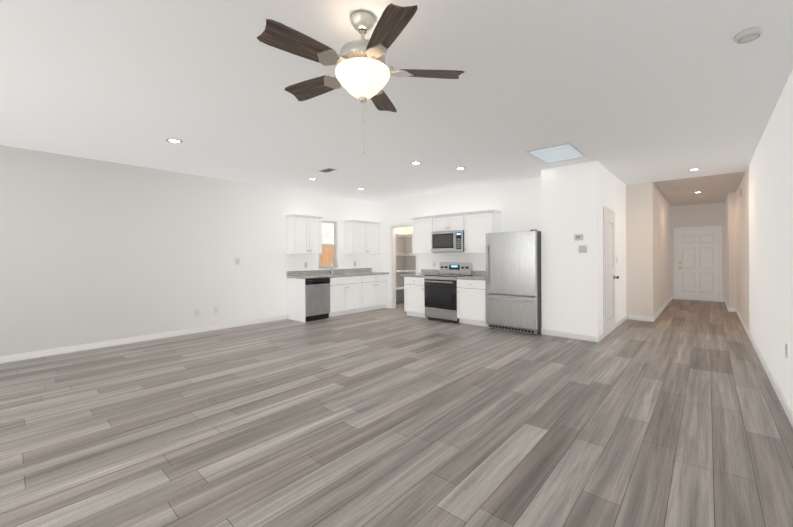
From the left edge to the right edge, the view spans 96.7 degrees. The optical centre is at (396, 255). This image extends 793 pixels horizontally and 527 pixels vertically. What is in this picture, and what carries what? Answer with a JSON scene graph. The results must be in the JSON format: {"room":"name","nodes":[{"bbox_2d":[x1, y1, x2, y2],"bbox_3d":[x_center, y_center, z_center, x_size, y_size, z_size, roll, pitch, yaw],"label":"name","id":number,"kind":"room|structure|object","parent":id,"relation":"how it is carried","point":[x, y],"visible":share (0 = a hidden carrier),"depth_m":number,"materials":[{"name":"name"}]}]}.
{"room":"empty living room","nodes":[
{"label":"empty living room","id":0,"kind":"room"},
{"bbox_2d":[0,145,404,355],"bbox_3d":[-2.972,-0.036,6.752,0.124,2.740,9.840,0,0,41],"label":"wall","id":1,"kind":"structure","parent":0,"point":[92,250],"depth_m":5.46,"materials":[{"name":"white paint"}]},
{"bbox_2d":[0,315,287,363],"bbox_3d":[-4.182,1.295,5.279,0.013,0.095,5.718,0,0,41],"label":"baseboard","id":2,"kind":"structure","parent":1,"relation":"attached to","point":[144,338],"depth_m":5.35,"materials":[{"name":"paint"}]},
{"bbox_2d":[285,214,322,253],"bbox_3d":[-1.955,-0.451,7.539,0.361,0.814,0.722,0,0,41],"label":"upper cabinet","id":3,"kind":"object","parent":1,"relation":"attached to","point":[303,234],"visible":1,"depth_m":7.38,"materials":[{"name":"white wood"}]},
{"bbox_2d":[319,221,336,268],"bbox_3d":[-1.616,-0.260,8.255,0.097,1.108,0.548,0,0,41],"label":"kitchen window","id":4,"kind":"structure","parent":1,"relation":"in","point":[334,244],"depth_m":8.40,"materials":[{"name":"white plastic"}]},
{"bbox_2d":[344,220,380,253],"bbox_3d":[-0.844,-0.459,8.796,0.361,0.814,0.938,0,0,41],"label":"upper cabinet","id":5,"kind":"object","parent":1,"relation":"attached to","point":[361,237],"visible":1,"depth_m":8.58,"materials":[{"name":"white wood"}]},
{"bbox_2d":[396,233,406,289],"bbox_3d":[-0.151,0.165,9.550,0.394,1.560,0.840,0,0,41],"label":"shelf","id":6,"kind":"object","parent":1,"relation":"attached to","point":[402,235],"depth_m":9.89,"materials":[{"name":"paint"}]},
{"bbox_2d":[322,223,333,243],"bbox_3d":[-3.977,-1.416,10.366,0.200,5.500,8.500,0,0,41],"label":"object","id":7,"kind":"structure","parent":0,"point":[328,229],"depth_m":12.07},
{"bbox_2d":[0,299,792,526],"bbox_3d":[1.505,1.361,6.341,7.730,0.100,15.500,0,0,41],"label":"floor","id":8,"kind":"structure","parent":0,"point":[673,414],"depth_m":2.69,"materials":[{"name":"grey wood"}]},
{"bbox_2d":[288,278,331,321],"bbox_3d":[-1.831,0.890,7.479,0.620,0.876,0.693,0,0,41],"label":"base cabinet","id":9,"kind":"object","parent":8,"relation":"on","point":[296,286],"depth_m":7.23,"materials":[{"name":"white wood"}]},
{"bbox_2d":[287,268,388,278],"bbox_3d":[-1.249,0.381,8.130,0.632,0.134,2.487,0,0,41],"label":"countertop","id":10,"kind":"structure","parent":9,"relation":"on","point":[307,274],"depth_m":8.01,"materials":[{"name":"stone"}]},
{"bbox_2d":[331,258,337,273],"bbox_3d":[-1.423,0.229,8.187,0.244,0.371,0.120,0,0,41],"label":"kitchen faucet","id":11,"kind":"object","parent":10,"relation":"on","point":[331,265],"visible":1,"depth_m":8.21,"materials":[{"name":"silver metal"}]},
{"bbox_2d":[305,277,329,321],"bbox_3d":[-1.840,0.893,7.459,0.618,0.868,0.607,0,0,41],"label":"dishwasher","id":12,"kind":"object","parent":8,"relation":"on","point":[317,298],"visible":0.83,"depth_m":7.24,"materials":[{"name":"grey metal"}]},
{"bbox_2d":[329,275,363,316],"bbox_3d":[-1.317,0.886,8.061,0.620,0.876,0.981,0,0,41],"label":"base cabinet","id":13,"kind":"object","parent":8,"relation":"on","point":[355,294],"depth_m":7.87,"materials":[{"name":"white wood"}]},
{"bbox_2d":[364,274,387,311],"bbox_3d":[-0.752,0.882,8.700,0.620,0.876,0.973,0,0,41],"label":"base cabinet","id":14,"kind":"object","parent":8,"relation":"on","point":[376,285],"depth_m":8.54,"materials":[{"name":"white wood"}]},
{"bbox_2d":[404,276,425,317],"bbox_3d":[0.574,0.877,7.750,0.570,0.875,0.651,0,0,41],"label":"base cabinet","id":15,"kind":"object","parent":8,"relation":"on","point":[414,301],"visible":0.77,"depth_m":7.54,"materials":[{"name":"white wood"}]},
{"bbox_2d":[401,269,439,276],"bbox_3d":[0.545,0.372,7.785,0.656,0.134,0.632,0,0,41],"label":"countertop","id":16,"kind":"structure","parent":15,"relation":"on","point":[426,272],"depth_m":7.87,"materials":[{"name":"stone"}]},
{"bbox_2d":[424,262,471,322],"bbox_3d":[1.052,0.725,7.285,0.759,1.175,0.707,0,0,41],"label":"electric range","id":17,"kind":"object","parent":8,"relation":"on","point":[440,292],"visible":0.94,"depth_m":7.12,"materials":[{"name":"grey metal"}]},
{"bbox_2d":[457,279,487,326],"bbox_3d":[1.591,0.873,6.852,0.616,0.875,0.651,0,0,41],"label":"base cabinet","id":18,"kind":"object","parent":8,"relation":"on","point":[471,301],"visible":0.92,"depth_m":6.63,"materials":[{"name":"white wood"}]},
{"bbox_2d":[456,271,485,279],"bbox_3d":[1.600,0.368,6.853,0.632,0.134,0.632,0,0,41],"label":"countertop","id":19,"kind":"structure","parent":18,"relation":"on","point":[478,275],"depth_m":6.91,"materials":[{"name":"stone"}]},
{"bbox_2d":[486,230,541,334],"bbox_3d":[2.140,0.437,6.277,0.900,1.743,0.737,0,0,41],"label":"refrigerator","id":20,"kind":"object","parent":8,"relation":"on","point":[513,281],"visible":0.98,"depth_m":5.99,"materials":[{"name":"grey metal"}]},
{"bbox_2d":[541,329,599,342],"bbox_3d":[2.724,1.259,5.591,0.856,0.095,0.016,0,0,41],"label":"baseboard","id":21,"kind":"structure","parent":8,"relation":"on","point":[568,335],"depth_m":5.56,"materials":[{"name":"paint"}]},
{"bbox_2d":[541,161,625,335],"bbox_3d":[3.548,-0.070,6.529,0.830,2.740,2.500,0,0,41],"label":"wall block","id":22,"kind":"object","parent":8,"relation":"on","point":[575,198],"visible":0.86,"depth_m":5.61,"materials":[{"name":"white paint"}]},
{"bbox_2d":[574,234,582,239],"bbox_3d":[2.826,-0.294,5.480,0.124,0.094,0.024,0,0,41],"label":"thermostat","id":23,"kind":"object","parent":22,"relation":"attached to","point":[578,236],"visible":1,"depth_m":5.47,"materials":[{"name":"white plastic"}]},
{"bbox_2d":[579,245,586,252],"bbox_3d":[2.877,-0.104,5.446,0.118,0.116,0.010,0,0,41],"label":"light switch","id":24,"kind":"object","parent":22,"relation":"attached to","point":[582,249],"visible":1,"depth_m":5.44,"materials":[{"name":"white plastic"}]},
{"bbox_2d":[605,210,618,336],"bbox_3d":[3.618,0.278,5.909,0.092,2.030,0.756,0,0,41],"label":"closet door","id":25,"kind":"structure","parent":22,"relation":"attached to","point":[610,277],"depth_m":5.90,"materials":[{"name":"paint"}]},
{"bbox_2d":[615,315,627,327],"bbox_3d":[4.293,1.249,6.731,0.013,0.095,1.225,0,0,41],"label":"baseboard","id":26,"kind":"structure","parent":22,"relation":"attached to","point":[624,318],"depth_m":6.71,"materials":[{"name":"paint"}]},
{"bbox_2d":[603,206,615,337],"bbox_3d":[3.588,0.250,5.935,0.016,2.102,0.884,0,0,41],"label":"door frame","id":27,"kind":"structure","parent":8,"relation":"on","point":[604,208],"depth_m":5.61,"materials":[{"name":"paint"}]},
{"bbox_2d":[0,0,792,205],"bbox_3d":[1.490,-1.478,6.337,7.730,0.100,15.500,0,0,41],"label":"ceiling","id":28,"kind":"structure","parent":0,"point":[663,96],"depth_m":3.04,"materials":[{"name":"white paint"}]},
{"bbox_2d":[166,138,182,143],"bbox_3d":[-2.700,-1.398,4.288,0.180,0.010,0.180,0,0,41],"label":"recessed light","id":29,"kind":"object","parent":28,"relation":"in","point":[172,140],"visible":0.98,"depth_m":4.28,"materials":[{"name":"white plastic"}]},
{"bbox_2d":[319,168,336,172],"bbox_3d":[-1.136,-1.408,5.802,0.300,0.014,0.160,0,0,41],"label":"ceiling vent","id":30,"kind":"object","parent":28,"relation":"in","point":[327,170],"visible":1,"depth_m":5.79,"materials":[{"name":"white plastic"}]},
{"bbox_2d":[257,3,464,153],"bbox_3d":[-0.227,-1.011,2.089,1.170,0.803,1.161,0,0,41],"label":"ceiling fan light","id":31,"kind":"object","parent":28,"relation":"hanging from","point":[362,72],"visible":1,"depth_m":1.97,"materials":[{"name":"brown wood"}]},
{"bbox_2d":[411,161,421,164],"bbox_3d":[0.301,-1.415,5.360,0.180,0.010,0.180,0,0,41],"label":"recessed light","id":32,"kind":"object","parent":28,"relation":"in","point":[416,162],"visible":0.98,"depth_m":5.33,"materials":[{"name":"white plastic"}]},
{"bbox_2d":[526,143,586,163],"bbox_3d":[2.247,-1.425,4.935,0.560,0.010,0.820,0,0,41],"label":"air vent","id":33,"kind":"object","parent":28,"relation":"attached to","point":[559,153],"visible":1,"depth_m":4.90,"materials":[{"name":"white plastic"}]},
{"bbox_2d":[734,27,764,43],"bbox_3d":[2.257,-1.409,2.257,0.140,0.034,0.140,0,0,41],"label":"smoke detector","id":34,"kind":"object","parent":28,"relation":"attached to","point":[749,35],"visible":1,"depth_m":2.23,"materials":[{"name":"white plastic"}]},
{"bbox_2d":[405,227,415,273],"bbox_3d":[0.941,-0.061,9.779,1.740,2.740,0.120,0,0,41],"label":"wall","id":35,"kind":"structure","parent":0,"point":[410,261],"depth_m":10.20,"materials":[{"name":"white paint"}]},
{"bbox_2d":[406,233,415,271],"bbox_3d":[0.720,0.161,9.616,1.610,1.560,0.412,0,0,41],"label":"shelf","id":36,"kind":"object","parent":35,"relation":"attached to","point":[407,235],"depth_m":10.10,"materials":[{"name":"paint"}]},
{"bbox_2d":[371,177,540,307],"bbox_3d":[1.084,-0.059,7.812,4.560,2.740,0.120,0,0,41],"label":"wall","id":37,"kind":"structure","parent":0,"point":[517,203],"depth_m":7.46,"materials":[{"name":"white paint"}]},
{"bbox_2d":[390,223,417,308],"bbox_3d":[0.211,0.264,8.574,0.884,2.102,0.136,0,0,41],"label":"door frame","id":38,"kind":"structure","parent":37,"relation":"attached to","point":[393,227],"depth_m":8.80,"materials":[{"name":"paint"}]},
{"bbox_2d":[410,209,500,253],"bbox_3d":[1.180,-0.467,7.400,2.002,0.814,0.361,0,0,41],"label":"upper cabinet","id":39,"kind":"object","parent":37,"relation":"attached to","point":[476,226],"visible":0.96,"depth_m":7.07,"materials":[{"name":"white wood"}]},
{"bbox_2d":[431,230,463,251],"bbox_3d":[1.135,-0.297,7.383,0.752,0.430,0.446,0,0,41],"label":"over-the-range microwave","id":40,"kind":"object","parent":39,"relation":"attached to","point":[447,241],"visible":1,"depth_m":7.23,"materials":[{"name":"grey metal"}]},
{"bbox_2d":[626,183,645,316],"bbox_3d":[4.531,-0.076,7.409,1.140,2.740,0.120,0,0,41],"label":"wall","id":41,"kind":"structure","parent":0,"point":[635,284],"depth_m":7.10,"materials":[{"name":"beige paint"}]},
{"bbox_2d":[628,315,651,321],"bbox_3d":[4.865,1.245,7.034,0.390,0.095,0.013,0,0,41],"label":"baseboard","id":42,"kind":"structure","parent":41,"relation":"attached to","point":[630,317],"depth_m":7.03,"materials":[{"name":"paint"}]},
{"bbox_2d":[642,182,671,316],"bbox_3d":[6.567,-0.089,8.746,0.120,2.740,4.820,0,0,41],"label":"wall","id":43,"kind":"structure","parent":0,"point":[648,251],"depth_m":7.28,"materials":[{"name":"beige paint"}]},
{"bbox_2d":[652,296,672,321],"bbox_3d":[6.582,1.234,8.653,0.023,0.095,4.713,0,0,41],"label":"baseboard","id":44,"kind":"structure","parent":43,"relation":"attached to","point":[658,313],"depth_m":8.04,"materials":[{"name":"paint"}]},
{"bbox_2d":[671,202,725,301],"bbox_3d":[8.655,-0.102,10.037,1.540,2.740,0.120,0,0,41],"label":"wall","id":45,"kind":"structure","parent":0,"point":[702,215],"depth_m":10.00,"materials":[{"name":"beige paint"}]},
{"bbox_2d":[677,228,718,301],"bbox_3d":[8.537,0.246,10.000,0.906,2.030,0.092,0,0,41],"label":"front door","id":46,"kind":"structure","parent":45,"relation":"in","point":[697,264],"depth_m":10.01,"materials":[{"name":"paint"}]},
{"bbox_2d":[674,226,721,301],"bbox_3d":[8.562,0.218,10.030,1.034,2.102,0.016,0,0,41],"label":"door frame","id":47,"kind":"structure","parent":45,"relation":"attached to","point":[704,227],"depth_m":9.95,"materials":[{"name":"paint"}]},
{"bbox_2d":[725,70,792,411],"bbox_3d":[4.166,-0.069,3.982,0.250,2.740,15.140,0,0,41],"label":"wall","id":48,"kind":"structure","parent":0,"point":[759,248],"depth_m":3.79,"materials":[{"name":"white paint"}]},
{"bbox_2d":[723,299,729,311],"bbox_3d":[8.298,1.225,8.870,0.043,0.095,2.113,0,0,41],"label":"baseboard","id":49,"kind":"structure","parent":48,"relation":"attached to","point":[724,300],"depth_m":8.87,"materials":[{"name":"paint"}]},
{"bbox_2d":[736,308,792,427],"bbox_3d":[3.477,1.259,3.198,0.013,0.095,12.800,0,0,41],"label":"baseboard","id":50,"kind":"structure","parent":48,"relation":"attached to","point":[786,408],"depth_m":3.56,"materials":[{"name":"paint"}]},
{"bbox_2d":[785,343,787,357],"bbox_3d":[3.244,0.788,2.933,0.007,0.116,0.072,0,0,41],"label":"outlet","id":51,"kind":"object","parent":48,"relation":"attached to","point":[786,350],"visible":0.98,"depth_m":2.92,"materials":[{"name":"white plastic"}]},
{"label":"outside","id":52,"kind":"structure","parent":0,"visible":0},
{"bbox_3d":[-3.273,1.402,9.428,3.879,0.100,10.000,0,0,41],"label":"ground","id":53,"kind":"structure","parent":52,"visible":0},
{"bbox_2d":[320,246,333,265],"bbox_3d":[-2.798,0.504,9.352,0.098,1.650,7.522,0,0,41],"label":"fence","id":54,"kind":"object","parent":53,"relation":"on","point":[327,253],"depth_m":10.19,"materials":[{"name":"brown wood"}]}
]}

